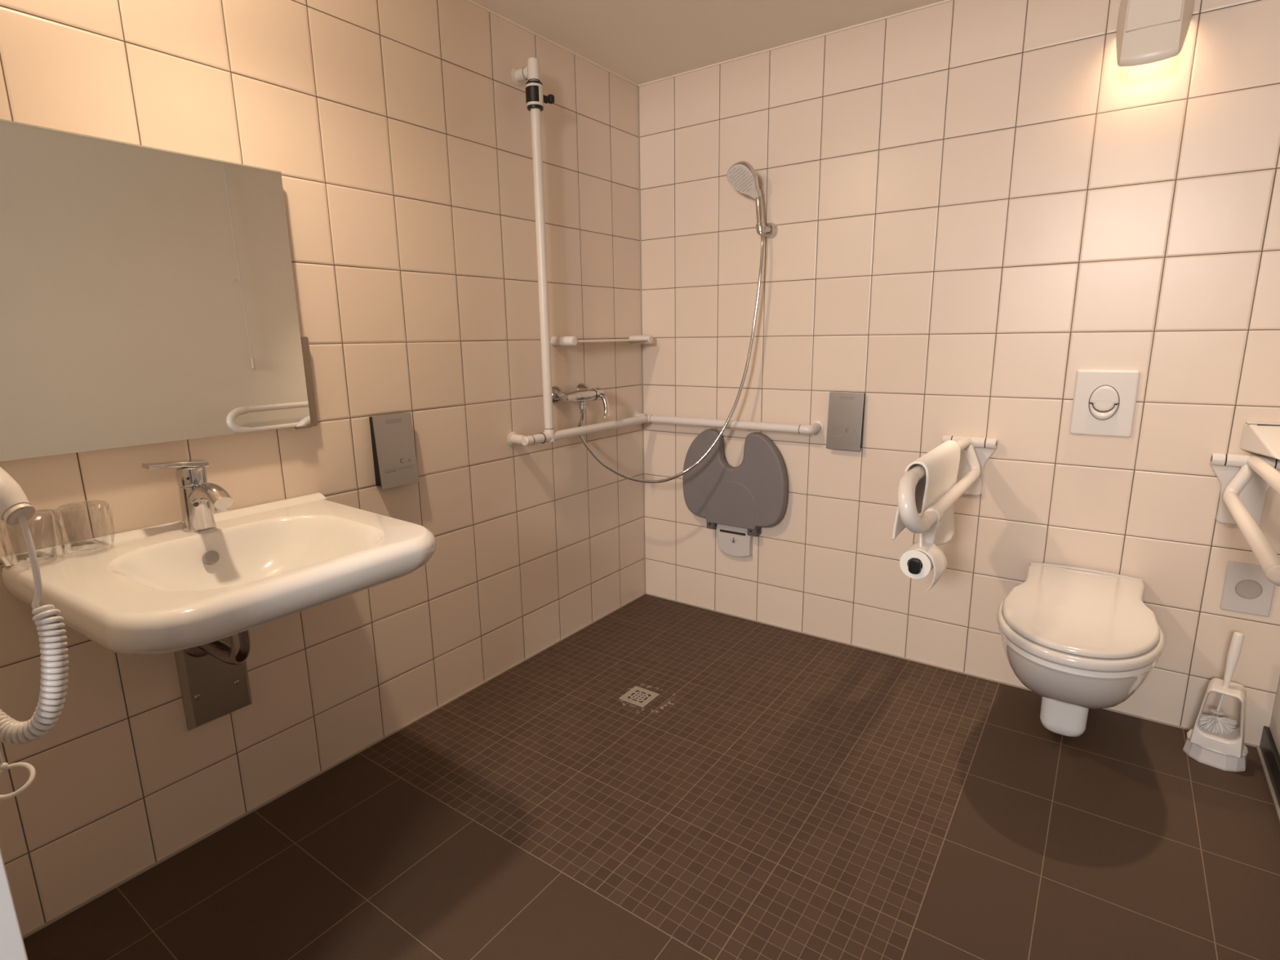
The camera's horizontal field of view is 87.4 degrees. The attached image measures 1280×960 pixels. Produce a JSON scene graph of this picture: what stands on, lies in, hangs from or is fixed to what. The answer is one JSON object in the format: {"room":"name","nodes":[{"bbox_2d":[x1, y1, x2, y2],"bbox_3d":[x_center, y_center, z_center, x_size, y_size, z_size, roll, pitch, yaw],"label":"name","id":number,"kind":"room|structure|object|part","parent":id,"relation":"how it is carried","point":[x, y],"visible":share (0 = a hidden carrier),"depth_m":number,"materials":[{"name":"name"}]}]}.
{"room":"accessible bathroom","nodes":[
{"label":"accessible bathroom","id":0,"kind":"room"},
{"bbox_2d":[0,0,644,935],"bbox_3d":[-0.724,-0.315,1.986,0.100,2.166,2.600,8,15,34],"label":"wall","id":1,"kind":"structure","parent":0,"point":[397,133],"depth_m":1.83,"materials":[{"name":"tile"}]},
{"bbox_2d":[0,750,35,799],"bbox_3d":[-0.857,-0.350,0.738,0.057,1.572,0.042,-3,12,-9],"label":"ring","id":2,"kind":"object","parent":1,"relation":"attached to","point":[4,766],"visible":1,"depth_m":0.91,"materials":[{"name":"white plastic"}]},
{"bbox_3d":[-0.880,-0.365,0.747,0.011,1.544,0.002,-3,12,-9],"label":"cord","id":3,"kind":"part","parent":2,"relation":"part of","materials":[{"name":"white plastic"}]},
{"bbox_2d":[0,119,318,461],"bbox_3d":[-1.082,-0.364,1.344,0.032,0.610,0.831,8,15,34],"label":"wall mirror","id":4,"kind":"object","parent":1,"relation":"attached to","point":[148,294],"visible":1,"depth_m":1.38,"materials":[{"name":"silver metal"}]},
{"bbox_2d":[173,635,252,730],"bbox_3d":[-1.018,0.413,1.595,0.023,0.339,0.145,8,15,34],"label":"cover plate","id":5,"kind":"object","parent":1,"relation":"attached to","point":[211,688],"visible":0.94,"depth_m":1.59,"materials":[{"name":"metal"}]},
{"bbox_2d":[0,493,436,654],"bbox_3d":[-0.801,0.197,1.379,0.570,0.154,0.641,8,15,34],"label":"washbasin","id":6,"kind":"object","parent":1,"relation":"attached to","point":[166,588],"visible":0.98,"depth_m":1.29,"materials":[{"name":"ceramic"}]},
{"bbox_2d":[0,509,65,566],"bbox_3d":[-1.142,0.108,1.259,0.088,0.098,0.090,8,15,34],"label":"drinking glass","id":7,"kind":"object","parent":6,"relation":"on","point":[42,509],"visible":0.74,"depth_m":1.28,"materials":[{"name":"clear glass"}]},
{"bbox_2d":[54,500,114,554],"bbox_3d":[-1.099,0.092,1.327,0.088,0.098,0.090,8,15,34],"label":"drinking glass","id":8,"kind":"object","parent":6,"relation":"on","point":[84,500],"visible":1,"depth_m":1.33,"materials":[{"name":"clear glass"}]},
{"bbox_2d":[141,458,233,532],"bbox_3d":[-0.952,0.040,1.424,0.173,0.158,0.114,8,15,34],"label":"faucet","id":9,"kind":"object","parent":6,"relation":"on","point":[197,495],"visible":1,"depth_m":1.45,"materials":[{"name":"silver metal"}]},
{"bbox_3d":[-0.998,-0.015,1.443,0.056,0.058,0.110,8,15,34],"label":"lever","id":10,"kind":"part","parent":9,"relation":"part of","materials":[{"name":"silver metal"}]},
{"bbox_3d":[-0.923,0.039,1.435,0.139,0.067,0.041,8,15,34],"label":"spout","id":11,"kind":"part","parent":9,"relation":"part of","materials":[{"name":"silver metal"}]},
{"bbox_2d":[183,630,250,665],"bbox_3d":[-0.944,0.334,1.497,0.196,0.182,0.082,8,15,34],"label":"trap","id":12,"kind":"object","parent":6,"relation":"attached to","point":[236,653],"visible":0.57,"depth_m":1.49,"materials":[{"name":"silver metal"}]},
{"bbox_2d":[22,592,646,938],"bbox_3d":[-0.645,0.741,2.211,0.006,0.004,2.330,8,15,34],"label":"trim","id":13,"kind":"structure","parent":1,"relation":"attached to","point":[210,833],"depth_m":1.77,"materials":[{"name":"beige plastic"}]},
{"bbox_2d":[368,412,419,489],"bbox_3d":[-0.709,-0.086,1.932,0.036,0.207,0.125,8,15,34],"label":"soap dispenser","id":14,"kind":"object","parent":1,"relation":"attached to","point":[393,450],"visible":1,"depth_m":1.92,"materials":[{"name":"silver metal"}]},
{"bbox_2d":[465,0,638,86],"bbox_3d":[-0.676,-1.372,1.758,0.005,0.005,2.330,8,15,34],"label":"trim","id":15,"kind":"structure","parent":1,"relation":"attached to","point":[468,1],"depth_m":2.26,"materials":[{"name":"beige plastic"}]},
{"bbox_2d":[551,382,609,417],"bbox_3d":[-0.214,-0.292,2.516,0.138,0.129,0.224,8,15,34],"label":"shower mixer","id":16,"kind":"object","parent":1,"relation":"attached to","point":[582,394],"visible":0.98,"depth_m":2.51,"materials":[{"name":"silver metal"}]},
{"bbox_2d":[578,401,586,413],"bbox_3d":[-0.216,-0.276,2.522,0.027,0.050,0.027,8,15,34],"label":"connector","id":17,"kind":"object","parent":16,"relation":"attached to","point":[582,406],"depth_m":2.51,"materials":[{"name":"silver metal"}]},
{"bbox_3d":[-0.149,-0.298,2.572,0.053,0.113,0.102,-13,17,-43],"label":"lever","id":18,"kind":"part","parent":16,"relation":"part of","materials":[{"name":"silver metal"}]},
{"bbox_2d":[550,335,653,346],"bbox_3d":[-0.134,-0.545,2.615,0.103,0.037,0.522,8,15,34],"label":"corner shelf","id":19,"kind":"object","parent":1,"relation":"attached to","point":[633,340],"visible":1,"depth_m":2.45,"materials":[{"name":"white plastic"}]},
{"bbox_2d":[22,594,1279,959],"bbox_3d":[-0.467,1.300,-0.156,3.300,0.100,6.300,8,15,34],"label":"floor","id":20,"kind":"structure","parent":0,"point":[782,794],"depth_m":1.62,"materials":[{"name":"tile"}]},
{"bbox_2d":[618,685,659,707],"bbox_3d":[-0.002,0.726,2.244,0.099,0.002,0.099,8,15,34],"label":"floor drain","id":21,"kind":"object","parent":20,"relation":"on","point":[637,695],"visible":1,"depth_m":2.24,"materials":[{"name":"silver metal"}]},
{"bbox_2d":[1182,678,1248,771],"bbox_3d":[1.616,0.674,1.862,0.118,0.217,0.134,-13,17,-43],"label":"brush holder","id":22,"kind":"object","parent":20,"relation":"on","point":[1228,752],"visible":0.96,"depth_m":1.84,"materials":[{"name":"white plastic"}]},
{"bbox_2d":[1200,631,1244,734],"bbox_3d":[1.599,0.564,1.837,0.085,0.306,0.055,4,13,22],"label":"toilet brush","id":23,"kind":"object","parent":22,"relation":"in","point":[1216,723],"visible":0.97,"depth_m":1.84,"materials":[{"name":"plastic"}]},
{"bbox_3d":[1.603,0.613,1.848,0.015,0.068,0.007,-1,12,-1],"label":"rod","id":24,"kind":"part","parent":23,"relation":"part of","materials":[{"name":"plastic"}]},
{"bbox_3d":[1.617,0.499,1.826,0.034,0.175,0.027,-13,17,-43],"label":"handle","id":25,"kind":"part","parent":23,"relation":"part of","materials":[{"name":"plastic"}]},
{"bbox_2d":[471,0,944,84],"bbox_3d":[0.184,-1.299,1.108,2.362,0.100,2.600,8,15,34],"label":"ceiling","id":26,"kind":"structure","parent":0,"point":[641,42],"depth_m":2.17,"materials":[{"name":"white paint"}]},
{"bbox_2d":[639,0,1279,746],"bbox_3d":[0.920,-0.416,2.343,2.162,2.166,0.100,8,15,34],"label":"wall","id":27,"kind":"structure","parent":0,"point":[974,207],"depth_m":2.13,"materials":[{"name":"tile"}]},
{"bbox_2d":[637,86,645,592],"bbox_3d":[0.009,-0.528,2.911,0.004,2.160,0.004,8,15,34],"label":"trim","id":28,"kind":"structure","parent":27,"relation":"attached to","point":[637,86],"depth_m":2.88,"materials":[{"name":"beige plastic"}]},
{"bbox_2d":[507,57,823,446],"bbox_3d":[0.105,-0.744,2.284,0.828,1.235,0.816,8,15,34],"label":"grab rail","id":29,"kind":"object","parent":27,"relation":"attached to","point":[535,98],"visible":1,"depth_m":2.30,"materials":[{"name":"white plastic"}]},
{"bbox_3d":[-0.301,-1.241,2.179,0.051,0.030,0.023,-12,16,-41],"label":"clamp knob","id":30,"kind":"part","parent":29,"relation":"part of","materials":[{"name":"black plastic"}]},
{"bbox_2d":[682,428,787,557],"bbox_3d":[0.383,0.061,2.736,0.463,0.531,0.063,8,15,34],"label":"folding shower seat","id":31,"kind":"object","parent":27,"relation":"attached to","point":[746,498],"visible":1,"depth_m":2.71,"materials":[{"name":"grey plastic"}]},
{"bbox_3d":[0.369,0.095,2.723,0.224,0.188,0.013,8,15,34],"label":"seat panel","id":32,"kind":"part","parent":31,"relation":"part of","materials":[{"name":"grey plastic"}]},
{"bbox_2d":[755,222,777,238],"bbox_3d":[0.462,-0.918,2.453,0.061,0.054,0.073,8,15,34],"label":"holder","id":33,"kind":"object","parent":27,"relation":"attached to","point":[770,229],"visible":0.99,"depth_m":2.45,"materials":[{"name":"silver metal"}]},
{"bbox_2d":[726,160,764,235],"bbox_3d":[0.374,-1.014,2.420,0.130,0.245,0.108,8,15,34],"label":"shower","id":34,"kind":"object","parent":33,"relation":"attached to","point":[741,175],"visible":1,"depth_m":2.40,"materials":[{"name":"silver metal"}]},
{"bbox_2d":[577,233,764,483],"bbox_3d":[0.109,-0.441,2.515,0.704,0.926,0.032,-1,12,-3],"label":"shower hose","id":35,"kind":"object","parent":34,"relation":"attached to","point":[762,255],"visible":0.92,"depth_m":2.56,"materials":[{"name":"silver metal"}]},
{"bbox_3d":[0.436,-0.966,2.436,0.036,0.142,0.026,8,15,34],"label":"handle","id":36,"kind":"part","parent":34,"relation":"part of","materials":[{"name":"silver metal"}]},
{"bbox_3d":[0.463,-0.919,2.456,0.026,0.024,0.024,-8,14,-31],"label":"arm","id":37,"kind":"part","parent":33,"relation":"part of","materials":[{"name":"silver metal"}]},
{"bbox_2d":[638,0,954,86],"bbox_3d":[0.875,-1.463,2.074,2.162,0.005,0.005,8,15,34],"label":"trim","id":38,"kind":"structure","parent":27,"relation":"attached to","point":[944,1],"depth_m":2.29,"materials":[{"name":"beige plastic"}]},
{"bbox_2d":[826,391,864,451],"bbox_3d":[0.746,-0.214,2.429,0.125,0.207,0.036,8,15,34],"label":"soap dispenser","id":39,"kind":"object","parent":27,"relation":"attached to","point":[846,410],"visible":1,"depth_m":2.42,"materials":[{"name":"silver metal"}]},
{"bbox_2d":[897,435,997,574],"bbox_3d":[0.844,0.051,1.888,0.162,0.271,0.881,8,15,34],"label":"support rail","id":40,"kind":"object","parent":27,"relation":"attached to","point":[975,451],"visible":0.82,"depth_m":1.73,"materials":[{"name":"white plastic"}]},
{"bbox_3d":[0.695,0.214,1.686,0.030,0.041,0.034,8,15,34],"label":"spindle knob","id":41,"kind":"part","parent":40,"relation":"part of","materials":[{"name":"black plastic"}]},
{"bbox_2d":[899,541,946,595],"bbox_3d":[0.724,0.224,1.713,0.097,0.114,0.101,8,15,34],"label":"toilet roll","id":42,"kind":"object","parent":40,"relation":"hanging from","point":[931,556],"visible":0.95,"depth_m":1.69,"materials":[{"name":"paper"}]},
{"bbox_2d":[892,440,959,546],"bbox_3d":[0.812,0.061,1.879,0.082,0.306,0.474,8,15,34],"label":"hand towel","id":43,"kind":"object","parent":40,"relation":"hanging from","point":[941,464],"visible":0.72,"depth_m":1.83,"materials":[{"name":"white fabric"}]},
{"bbox_3d":[0.743,0.158,1.718,0.036,0.132,0.083,3,13,18],"label":"holder arm","id":44,"kind":"part","parent":40,"relation":"part of","materials":[{"name":"white plastic"}]},
{"bbox_3d":[1.091,-0.045,2.226,0.158,0.189,0.022,8,15,34],"label":"wall plate","id":45,"kind":"part","parent":40,"relation":"part of","materials":[{"name":"white plastic"}]},
{"bbox_2d":[645,593,1256,746],"bbox_3d":[0.901,0.650,2.531,2.150,0.004,0.004,8,15,34],"label":"trim","id":46,"kind":"structure","parent":27,"relation":"attached to","point":[966,673],"depth_m":2.46,"materials":[{"name":"beige plastic"}]},
{"bbox_2d":[996,562,1164,737],"bbox_3d":[1.204,0.544,1.874,0.373,0.434,0.663,8,15,34],"label":"toilet","id":47,"kind":"object","parent":27,"relation":"attached to","point":[1081,640],"visible":1,"depth_m":1.71,"materials":[{"name":"ceramic"}]},
{"bbox_3d":[1.202,0.486,1.860,0.364,0.206,0.644,8,15,34],"label":"bowl","id":48,"kind":"part","parent":47,"relation":"part of","materials":[{"name":"ceramic"}]},
{"bbox_3d":[1.202,0.347,1.833,0.350,0.016,0.638,8,15,34],"label":"lid","id":49,"kind":"part","parent":47,"relation":"part of","materials":[{"name":"plastic"}]},
{"bbox_2d":[1069,369,1140,437],"bbox_3d":[1.372,-0.227,1.980,0.154,0.194,0.026,8,15,34],"label":"flush plate","id":50,"kind":"object","parent":27,"relation":"attached to","point":[1104,401],"visible":1,"depth_m":1.98,"materials":[{"name":"white plastic"}]},
{"bbox_2d":[1115,0,1194,66],"bbox_3d":[1.316,-1.193,1.712,0.160,0.277,0.170,8,15,34],"label":"wall lamp","id":51,"kind":"object","parent":27,"relation":"attached to","point":[1148,31],"visible":1,"depth_m":1.67,"materials":[{"name":"beige plastic"}]},
{"bbox_3d":[1.277,-1.211,1.652,0.109,0.169,0.026,8,15,34],"label":"panel","id":52,"kind":"part","parent":51,"relation":"part of","materials":[{"name":"beige plastic"}]},
{"bbox_2d":[1209,453,1279,586],"bbox_3d":[1.407,0.097,1.491,0.162,0.210,0.881,8,15,34],"label":"support rail","id":53,"kind":"object","parent":27,"relation":"attached to","point":[1246,481],"visible":0.97,"depth_m":1.78,"materials":[{"name":"white plastic"}]},
{"bbox_3d":[1.655,0.031,1.836,0.158,0.189,0.022,8,15,34],"label":"wall plate","id":54,"kind":"part","parent":53,"relation":"part of","materials":[{"name":"white plastic"}]},
{"bbox_2d":[1219,560,1275,617],"bbox_3d":[1.701,0.304,1.871,0.105,0.143,0.010,8,15,34],"label":"cover plate","id":55,"kind":"object","parent":27,"relation":"attached to","point":[1246,588],"visible":0.94,"depth_m":1.87,"materials":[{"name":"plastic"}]},
{"bbox_2d":[1240,421,1279,459],"bbox_3d":[1.658,-0.098,1.711,0.163,0.077,0.170,8,15,34],"label":"bin","id":56,"kind":"object","parent":27,"relation":"attached to","point":[1263,438],"visible":1,"depth_m":1.76,"materials":[{"name":"white plastic"}]},
{"bbox_3d":[1.700,-0.146,1.760,0.159,0.004,0.026,8,15,34],"label":"lid","id":57,"kind":"part","parent":56,"relation":"part of","materials":[{"name":"white plastic"}]},
{"bbox_2d":[1269,675,1279,755],"bbox_3d":[1.124,-0.068,0.706,0.100,2.166,2.600,8,15,34],"label":"wall","id":58,"kind":"structure","parent":0,"point":[1274,726],"depth_m":1.85,"materials":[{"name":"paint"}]},
{"bbox_2d":[1256,745,1279,821],"bbox_3d":[1.107,0.975,0.998,0.007,0.005,2.330,8,15,34],"label":"trim","id":59,"kind":"structure","parent":58,"relation":"attached to","point":[1262,761],"depth_m":1.77,"materials":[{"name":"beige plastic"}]},
{"bbox_2d":[1259,725,1279,807],"bbox_3d":[1.114,0.945,0.986,0.012,0.070,2.330,8,15,34],"label":"baseboard","id":60,"kind":"structure","parent":58,"relation":"attached to","point":[1268,747],"depth_m":1.80,"materials":[{"name":"black tile"}]},
{"bbox_3d":[-0.500,0.027,0.378,2.162,2.166,0.170,8,15,34],"label":"wall","id":61,"kind":"structure","parent":0,"visible":0},
{"bbox_2d":[0,848,27,959],"bbox_3d":[-0.243,0.093,0.211,1.395,2.100,0.198,8,15,34],"label":"trim","id":62,"kind":"structure","parent":61,"relation":"attached to","point":[12,947],"depth_m":0.76,"materials":[{"name":"white paint"}]},
{"bbox_2d":[0,466,68,744],"bbox_3d":[-0.790,0.132,0.794,0.189,0.365,0.129,8,15,34],"label":"hair dryer","id":63,"kind":"object","parent":61,"relation":"attached to","point":[15,508],"visible":1,"depth_m":0.79,"materials":[{"name":"white plastic"}]},
{"bbox_3d":[-0.787,0.005,0.805,0.102,0.089,0.047,2,12,14],"label":"handle","id":64,"kind":"part","parent":63,"relation":"part of","materials":[{"name":"white plastic"}]}
]}

